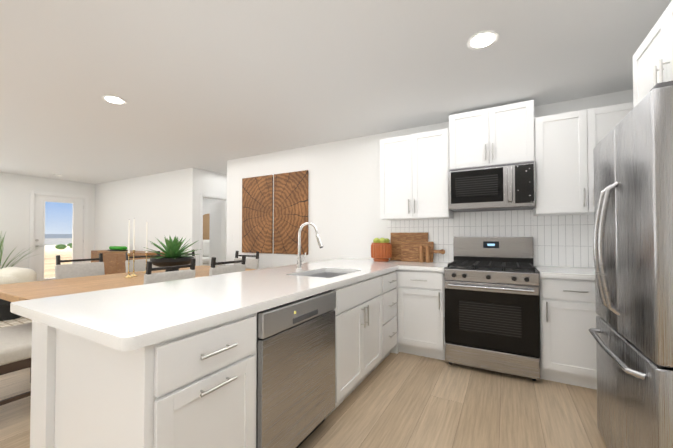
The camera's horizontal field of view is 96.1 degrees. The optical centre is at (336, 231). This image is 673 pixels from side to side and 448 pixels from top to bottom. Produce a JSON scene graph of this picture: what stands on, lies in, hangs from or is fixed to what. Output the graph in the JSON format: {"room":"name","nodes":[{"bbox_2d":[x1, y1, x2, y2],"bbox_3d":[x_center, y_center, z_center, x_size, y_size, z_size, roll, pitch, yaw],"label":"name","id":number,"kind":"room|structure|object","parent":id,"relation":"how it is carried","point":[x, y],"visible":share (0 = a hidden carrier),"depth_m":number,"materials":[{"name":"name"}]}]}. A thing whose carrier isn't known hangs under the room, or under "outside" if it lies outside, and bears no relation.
{"room":"kitchen","nodes":[
{"label":"kitchen","id":0,"kind":"room"},
{"bbox_2d":[0,173,95,268],"bbox_3d":[-7.205,0.048,6.017,0.120,2.550,9.320,-1,-1,29],"label":"wall","id":1,"kind":"structure","parent":0,"point":[15,189],"depth_m":6.57,"materials":[{"name":"white paint"}]},
{"bbox_2d":[29,190,88,280],"bbox_3d":[-6.554,0.226,7.151,0.146,2.235,1.070,-1,-1,29],"label":"door","id":2,"kind":"structure","parent":1,"relation":"attached to","point":[37,220],"depth_m":7.01,"materials":[{"name":"white paint"}]},
{"bbox_2d":[92,169,187,255],"bbox_3d":[-4.492,0.063,6.871,3.720,2.550,0.160,-1,-1,29],"label":"wall","id":3,"kind":"structure","parent":0,"point":[160,200],"depth_m":6.65,"materials":[{"name":"white paint"}]},
{"bbox_2d":[188,168,223,265],"bbox_3d":[-1.836,0.076,7.625,0.120,2.550,4.070,-1,-1,29],"label":"wall","id":4,"kind":"structure","parent":0,"point":[199,180],"depth_m":5.94,"materials":[{"name":"white paint"}]},
{"bbox_2d":[199,193,226,265],"bbox_3d":[-2.838,0.293,6.569,0.872,2.080,0.933,-1,-1,29],"label":"door frame","id":5,"kind":"structure","parent":4,"relation":"attached to","point":[218,233],"depth_m":6.58,"materials":[{"name":"white paint"}]},
{"bbox_2d":[203,214,209,239],"bbox_3d":[-3.966,0.419,9.373,1.350,1.925,0.040,-1,-1,29],"label":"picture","id":6,"kind":"object","parent":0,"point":[206,223],"visible":0.17,"depth_m":9.40,"materials":[{"name":"brown"}]},
{"bbox_2d":[0,352,606,447],"bbox_3d":[-2.249,1.338,3.955,11.120,0.100,11.200,-1,-1,29],"label":"floor","id":7,"kind":"structure","parent":0,"point":[400,400],"depth_m":2.10,"materials":[{"name":"brown wood"}]},
{"bbox_2d":[0,322,31,405],"bbox_3d":[-2.571,1.001,1.809,0.720,0.500,1.430,-1,-1,29],"label":"bench","id":8,"kind":"object","parent":7,"relation":"on","point":[15,347],"visible":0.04,"depth_m":2.01,"materials":[{"name":"beige fabric"}]},
{"bbox_2d":[0,316,31,327],"bbox_3d":[-5.684,1.281,3.930,3.850,0.010,4.000,-1,-1,29],"label":"living room rug","id":9,"kind":"object","parent":7,"relation":"on","point":[17,321],"depth_m":4.24,"materials":[{"name":"fabric"}]},
{"bbox_2d":[0,299,21,320],"bbox_3d":[-4.828,1.057,4.452,0.450,0.455,0.450,-1,-1,29],"label":"side table","id":10,"kind":"object","parent":9,"relation":"on","point":[6,313],"visible":0.31,"depth_m":4.33,"materials":[{"name":"black"}]},
{"bbox_2d":[0,267,36,284],"bbox_3d":[-6.105,0.992,5.385,0.940,0.618,0.920,-1,-1,29],"label":"armchair","id":11,"kind":"object","parent":9,"relation":"on","point":[10,275],"visible":0.58,"depth_m":5.40,"materials":[{"name":"beige fabric"}]},
{"bbox_2d":[0,232,45,268],"bbox_3d":[-6.482,0.615,5.774,0.950,1.385,1.708,-1,-1,29],"label":"floor plant","id":12,"kind":"object","parent":9,"relation":"on","point":[1,245],"visible":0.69,"depth_m":6.04,"materials":[{"name":"green plant"}]},
{"bbox_2d":[55,253,104,278],"bbox_3d":[-2.954,0.783,3.614,0.537,0.997,0.486,-1,-1,29],"label":"chair","id":13,"kind":"object","parent":7,"relation":"on","point":[63,271],"visible":0.25,"depth_m":3.70,"materials":[{"name":"black"}]},
{"bbox_2d":[0,265,255,301],"bbox_3d":[-2.160,0.899,3.478,1.210,0.760,2.320,-1,-1,29],"label":"dining table","id":14,"kind":"object","parent":7,"relation":"on","point":[14,292],"visible":0.23,"depth_m":2.82,"materials":[{"name":"brown wood"}]},
{"bbox_2d":[124,220,132,277],"bbox_3d":[-2.313,0.191,3.369,0.084,0.652,0.084,-1,-1,29],"label":"candlestick","id":15,"kind":"object","parent":14,"relation":"on","point":[128,274],"visible":1,"depth_m":3.36,"materials":[{"name":"white wax"}]},
{"bbox_2d":[131,219,137,276],"bbox_3d":[-2.329,0.182,3.475,0.084,0.672,0.084,-1,-1,29],"label":"candlestick","id":16,"kind":"object","parent":14,"relation":"on","point":[133,273],"visible":0.88,"depth_m":3.47,"materials":[{"name":"white wax"}]},
{"bbox_2d":[142,222,147,272],"bbox_3d":[-2.408,0.199,3.835,0.084,0.652,0.084,-1,-1,29],"label":"candlestick","id":17,"kind":"object","parent":14,"relation":"on","point":[146,253],"visible":0.67,"depth_m":3.83,"materials":[{"name":"white wax"}]},
{"bbox_2d":[144,235,200,271],"bbox_3d":[-1.998,0.282,3.686,0.665,0.480,0.657,-1,-1,29],"label":"potted plant","id":18,"kind":"object","parent":14,"relation":"on","point":[173,255],"visible":0.92,"depth_m":3.58,"materials":[{"name":"green plant"}]},
{"bbox_2d":[91,250,164,274],"bbox_3d":[-4.444,0.881,6.461,2.250,0.900,0.455,-1,-1,29],"label":"sideboard","id":19,"kind":"object","parent":7,"relation":"on","point":[114,262],"visible":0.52,"depth_m":6.33,"materials":[{"name":"brown wood"}]},
{"bbox_2d":[107,246,127,250],"bbox_3d":[-4.819,0.384,6.670,0.540,0.100,0.180,-1,-1,29],"label":"tray","id":20,"kind":"object","parent":19,"relation":"on","point":[117,248],"visible":0.98,"depth_m":6.59,"materials":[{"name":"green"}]},
{"bbox_2d":[125,251,159,272],"bbox_3d":[-2.588,0.795,4.269,0.537,0.997,0.486,-1,-1,29],"label":"chair","id":21,"kind":"object","parent":7,"relation":"on","point":[139,264],"visible":0.19,"depth_m":4.29,"materials":[{"name":"black"}]},
{"bbox_2d":[54,306,265,447],"bbox_3d":[-0.743,0.802,1.302,0.630,0.880,0.495,-1,-1,29],"label":"base cabinet","id":22,"kind":"object","parent":7,"relation":"on","point":[169,364],"depth_m":1.11,"materials":[{"name":"white paint"}]},
{"bbox_2d":[10,262,397,353],"bbox_3d":[-0.427,0.358,2.236,0.994,0.040,2.550,-1,-1,29],"label":"countertop","id":23,"kind":"structure","parent":22,"relation":"on","point":[121,319],"depth_m":1.37,"materials":[{"name":"white stone"}]},
{"bbox_2d":[296,222,322,269],"bbox_3d":[-0.230,0.132,2.709,0.282,0.426,0.100,-1,-1,29],"label":"faucet","id":24,"kind":"object","parent":23,"relation":"on","point":[300,261],"visible":1,"depth_m":2.73,"materials":[{"name":"silver metal"}]},
{"bbox_2d":[256,290,335,447],"bbox_3d":[-0.430,0.809,1.803,0.606,0.860,0.679,-1,-1,29],"label":"dishwasher","id":25,"kind":"object","parent":22,"relation":"in","point":[295,399],"visible":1,"depth_m":1.58,"materials":[{"name":"grey metal"}]},
{"bbox_2d":[143,258,195,284],"bbox_3d":[-1.768,0.772,2.974,0.537,0.997,0.486,-1,-1,29],"label":"chair","id":26,"kind":"object","parent":7,"relation":"on","point":[149,277],"visible":0.27,"depth_m":2.82,"materials":[{"name":"black"}]},
{"bbox_2d":[187,250,195,265],"bbox_3d":[-2.304,0.803,4.775,0.537,0.997,0.486,-1,-1,29],"label":"chair","id":27,"kind":"object","parent":7,"relation":"on","point":[193,252],"visible":0.08,"depth_m":5.07,"materials":[{"name":"black"}]},
{"bbox_2d":[203,240,208,265],"bbox_3d":[-4.430,0.797,8.537,1.550,1.100,1.750,-1,-1,29],"label":"bed","id":28,"kind":"object","parent":7,"relation":"on","point":[205,252],"visible":0.17,"depth_m":8.68,"materials":[{"name":"white fabric"}]},
{"bbox_2d":[209,255,245,275],"bbox_3d":[-1.429,0.782,3.540,0.537,0.997,0.486,-1,-1,29],"label":"chair","id":29,"kind":"object","parent":7,"relation":"on","point":[214,270],"visible":0.29,"depth_m":3.38,"materials":[{"name":"black"}]},
{"bbox_2d":[234,251,258,268],"bbox_3d":[-1.473,0.796,4.348,0.486,0.997,0.537,-1,-1,29],"label":"chair","id":30,"kind":"object","parent":7,"relation":"on","point":[251,263],"visible":0.21,"depth_m":4.48,"materials":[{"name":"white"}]},
{"bbox_2d":[274,298,381,418],"bbox_3d":[-0.059,0.933,2.502,0.610,0.660,0.870,-1,-1,29],"label":"base cabinet","id":31,"kind":"object","parent":7,"relation":"on","point":[358,326],"depth_m":2.27,"materials":[{"name":"white paint"}]},
{"bbox_2d":[366,270,397,360],"bbox_3d":[0.239,0.832,3.036,0.610,0.880,0.486,-1,-1,29],"label":"base cabinet","id":32,"kind":"object","parent":7,"relation":"on","point":[384,286],"depth_m":2.85,"materials":[{"name":"white paint"}]},
{"bbox_2d":[398,270,444,359],"bbox_3d":[0.976,0.836,3.277,0.471,0.880,0.610,-1,-1,29],"label":"base cabinet","id":33,"kind":"object","parent":7,"relation":"on","point":[421,293],"depth_m":3.01,"materials":[{"name":"white paint"}]},
{"bbox_2d":[326,258,450,273],"bbox_3d":[0.551,0.380,3.521,1.447,0.040,0.648,-1,-1,29],"label":"countertop","id":34,"kind":"structure","parent":33,"relation":"on","point":[439,266],"depth_m":3.21,"materials":[{"name":"white stone"}]},
{"bbox_2d":[371,238,391,261],"bbox_3d":[0.541,0.219,3.657,0.253,0.284,0.250,-1,-1,29],"label":"terracotta pot","id":35,"kind":"object","parent":34,"relation":"on","point":[381,249],"visible":1,"depth_m":3.57,"materials":[{"name":"brown ceramic"}]},
{"bbox_2d":[390,232,427,260],"bbox_3d":[0.878,0.191,3.676,0.460,0.345,0.046,-1,-1,29],"label":"cutting board","id":36,"kind":"object","parent":34,"relation":"on","point":[397,239],"visible":0.58,"depth_m":3.71,"materials":[{"name":"brown wood"}]},
{"bbox_2d":[419,246,422,261],"bbox_3d":[0.976,0.263,3.482,0.046,0.192,0.046,-1,-1,29],"label":"pepper mill","id":37,"kind":"object","parent":34,"relation":"on","point":[421,254],"visible":1,"depth_m":3.46,"materials":[{"name":"brown wood"}]},
{"bbox_2d":[401,241,444,261],"bbox_3d":[1.009,0.242,3.559,0.513,0.238,0.051,-1,-1,29],"label":"cutting board","id":38,"kind":"object","parent":34,"relation":"on","point":[410,250],"visible":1,"depth_m":3.59,"materials":[{"name":"brown wood"}]},
{"bbox_2d":[426,246,429,262],"bbox_3d":[1.044,0.262,3.461,0.046,0.192,0.046,-1,-1,29],"label":"pepper mill","id":39,"kind":"object","parent":34,"relation":"on","point":[427,254],"visible":1,"depth_m":3.44,"materials":[{"name":"brown wood"}]},
{"bbox_2d":[444,237,539,380],"bbox_3d":[1.491,0.662,2.931,0.752,1.215,0.716,-1,-1,29],"label":"range","id":40,"kind":"object","parent":7,"relation":"on","point":[492,306],"visible":1,"depth_m":2.69,"materials":[{"name":"grey metal"}]},
{"bbox_2d":[537,270,598,389],"bbox_3d":[2.081,0.825,2.658,0.524,0.880,0.610,-1,-1,29],"label":"base cabinet","id":41,"kind":"object","parent":7,"relation":"on","point":[567,305],"depth_m":2.44,"materials":[{"name":"white paint"}]},
{"bbox_2d":[534,266,594,281],"bbox_3d":[2.332,0.363,2.525,1.104,0.040,0.648,-1,-1,29],"label":"countertop","id":42,"kind":"structure","parent":41,"relation":"on","point":[587,274],"depth_m":2.50,"materials":[{"name":"white stone"}]},
{"bbox_2d":[589,81,672,447],"bbox_3d":[1.739,0.342,1.323,0.930,1.800,0.880,-1,-1,29],"label":"refrigerator","id":43,"kind":"object","parent":7,"relation":"on","point":[632,333],"visible":1,"depth_m":1.29,"materials":[{"name":"grey metal"}]},
{"bbox_2d":[310,274,325,277],"bbox_3d":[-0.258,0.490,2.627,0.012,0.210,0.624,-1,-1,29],"label":"sink","id":44,"kind":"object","parent":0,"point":[311,275],"depth_m":2.75,"materials":[{"name":"silver metal"}]},
{"bbox_2d":[0,0,671,183],"bbox_3d":[-2.249,-1.312,4.001,11.120,0.100,11.200,-1,-1,29],"label":"ceiling","id":45,"kind":"structure","parent":0,"point":[212,85],"depth_m":2.43,"materials":[{"name":"white paint"}]},
{"bbox_2d":[101,95,126,104],"bbox_3d":[-2.164,-1.276,2.945,0.200,0.007,0.200,-1,-1,29],"label":"recessed light","id":46,"kind":"object","parent":45,"relation":"in","point":[114,99],"visible":1,"depth_m":2.94,"materials":[{"name":"white plastic"}]},
{"bbox_2d":[467,30,498,49],"bbox_3d":[0.991,-1.292,2.050,0.200,0.007,0.200,-1,-1,29],"label":"recessed light","id":47,"kind":"object","parent":45,"relation":"in","point":[483,40],"visible":1,"depth_m":2.04,"materials":[{"name":"white plastic"}]},
{"bbox_2d":[224,89,632,268],"bbox_3d":[0.553,0.013,3.980,5.590,2.550,0.140,-1,-1,29],"label":"wall","id":48,"kind":"structure","parent":0,"point":[344,198],"depth_m":4.22,"materials":[{"name":"white paint"}]},
{"bbox_2d":[242,175,269,252],"bbox_3d":[-1.296,-0.266,4.920,0.650,1.240,0.026,-1,-1,29],"label":"wall art panel","id":49,"kind":"object","parent":48,"relation":"attached to","point":[255,190],"depth_m":4.91,"materials":[{"name":"brown wood"}]},
{"bbox_2d":[270,170,307,254],"bbox_3d":[-0.698,-0.272,4.586,0.640,1.240,0.026,-1,-1,29],"label":"wall art panel","id":50,"kind":"object","parent":48,"relation":"attached to","point":[290,203],"depth_m":4.58,"materials":[{"name":"brown wood"}]},
{"bbox_2d":[380,128,453,219],"bbox_3d":[0.922,-0.613,3.512,0.774,0.945,0.330,-1,-1,29],"label":"upper cabinet","id":51,"kind":"object","parent":48,"relation":"attached to","point":[413,167],"depth_m":3.35,"materials":[{"name":"white paint"}]},
{"bbox_2d":[388,210,594,267],"bbox_3d":[1.812,0.068,3.189,2.658,0.571,0.006,-1,-1,29],"label":"tile backsplash","id":52,"kind":"structure","parent":48,"relation":"attached to","point":[562,240],"depth_m":3.11,"materials":[{"name":"white tile"}]},
{"bbox_2d":[448,100,535,168],"bbox_3d":[1.594,-0.936,3.142,0.758,0.581,0.330,-1,-1,29],"label":"upper cabinet","id":53,"kind":"object","parent":48,"relation":"attached to","point":[504,133],"depth_m":2.98,"materials":[{"name":"white paint"}]},
{"bbox_2d":[448,160,535,211],"bbox_3d":[1.565,-0.431,3.083,0.752,0.424,0.443,-1,-1,29],"label":"microwave","id":54,"kind":"object","parent":53,"relation":"attached to","point":[503,186],"visible":1,"depth_m":2.92,"materials":[{"name":"grey metal"}]},
{"bbox_2d":[533,102,633,215],"bbox_3d":[2.287,-0.611,2.748,0.825,0.905,0.330,-1,-1,29],"label":"upper cabinet","id":55,"kind":"object","parent":48,"relation":"attached to","point":[557,148],"depth_m":2.69,"materials":[{"name":"white paint"}]},
{"bbox_2d":[633,0,672,106],"bbox_3d":[1.839,-0.826,1.270,0.716,0.465,0.870,-1,-1,29],"label":"upper cabinet","id":56,"kind":"object","parent":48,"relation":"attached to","point":[652,61],"visible":0.65,"depth_m":1.54,"materials":[{"name":"white paint"}]},
{"label":"outside","id":57,"kind":"structure","parent":0,"visible":0},
{"bbox_2d":[44,245,71,277],"bbox_3d":[-43.937,1.857,28.762,86.229,0.220,140.000,-1,-1,29],"label":"ground","id":58,"kind":"structure","parent":57,"point":[52,262],"depth_m":19.55,"materials":[{"name":"beige sand"}]},
{"bbox_2d":[45,234,71,244],"bbox_3d":[-62.277,0.819,39.042,22.200,2.449,90.000,-1,-1,29],"label":"sea","id":59,"kind":"structure","parent":58,"relation":"on","point":[52,241],"depth_m":49.15,"materials":[{"name":"grey"}]},
{"bbox_2d":[55,243,71,248],"bbox_3d":[-32.103,1.565,33.566,12.800,0.750,9.280,-1,-1,29],"label":"bushes","id":60,"kind":"object","parent":58,"relation":"on","point":[60,246],"depth_m":31.42,"materials":[{"name":"green plant"}]},
{"bbox_2d":[45,202,72,233],"bbox_3d":[-80.603,-17.851,49.619,0.200,40.149,140.000,-1,-1,29],"label":"sky","id":61,"kind":"structure","parent":57,"point":[64,223],"depth_m":73.10,"materials":[{"name":"blue"}]}
]}

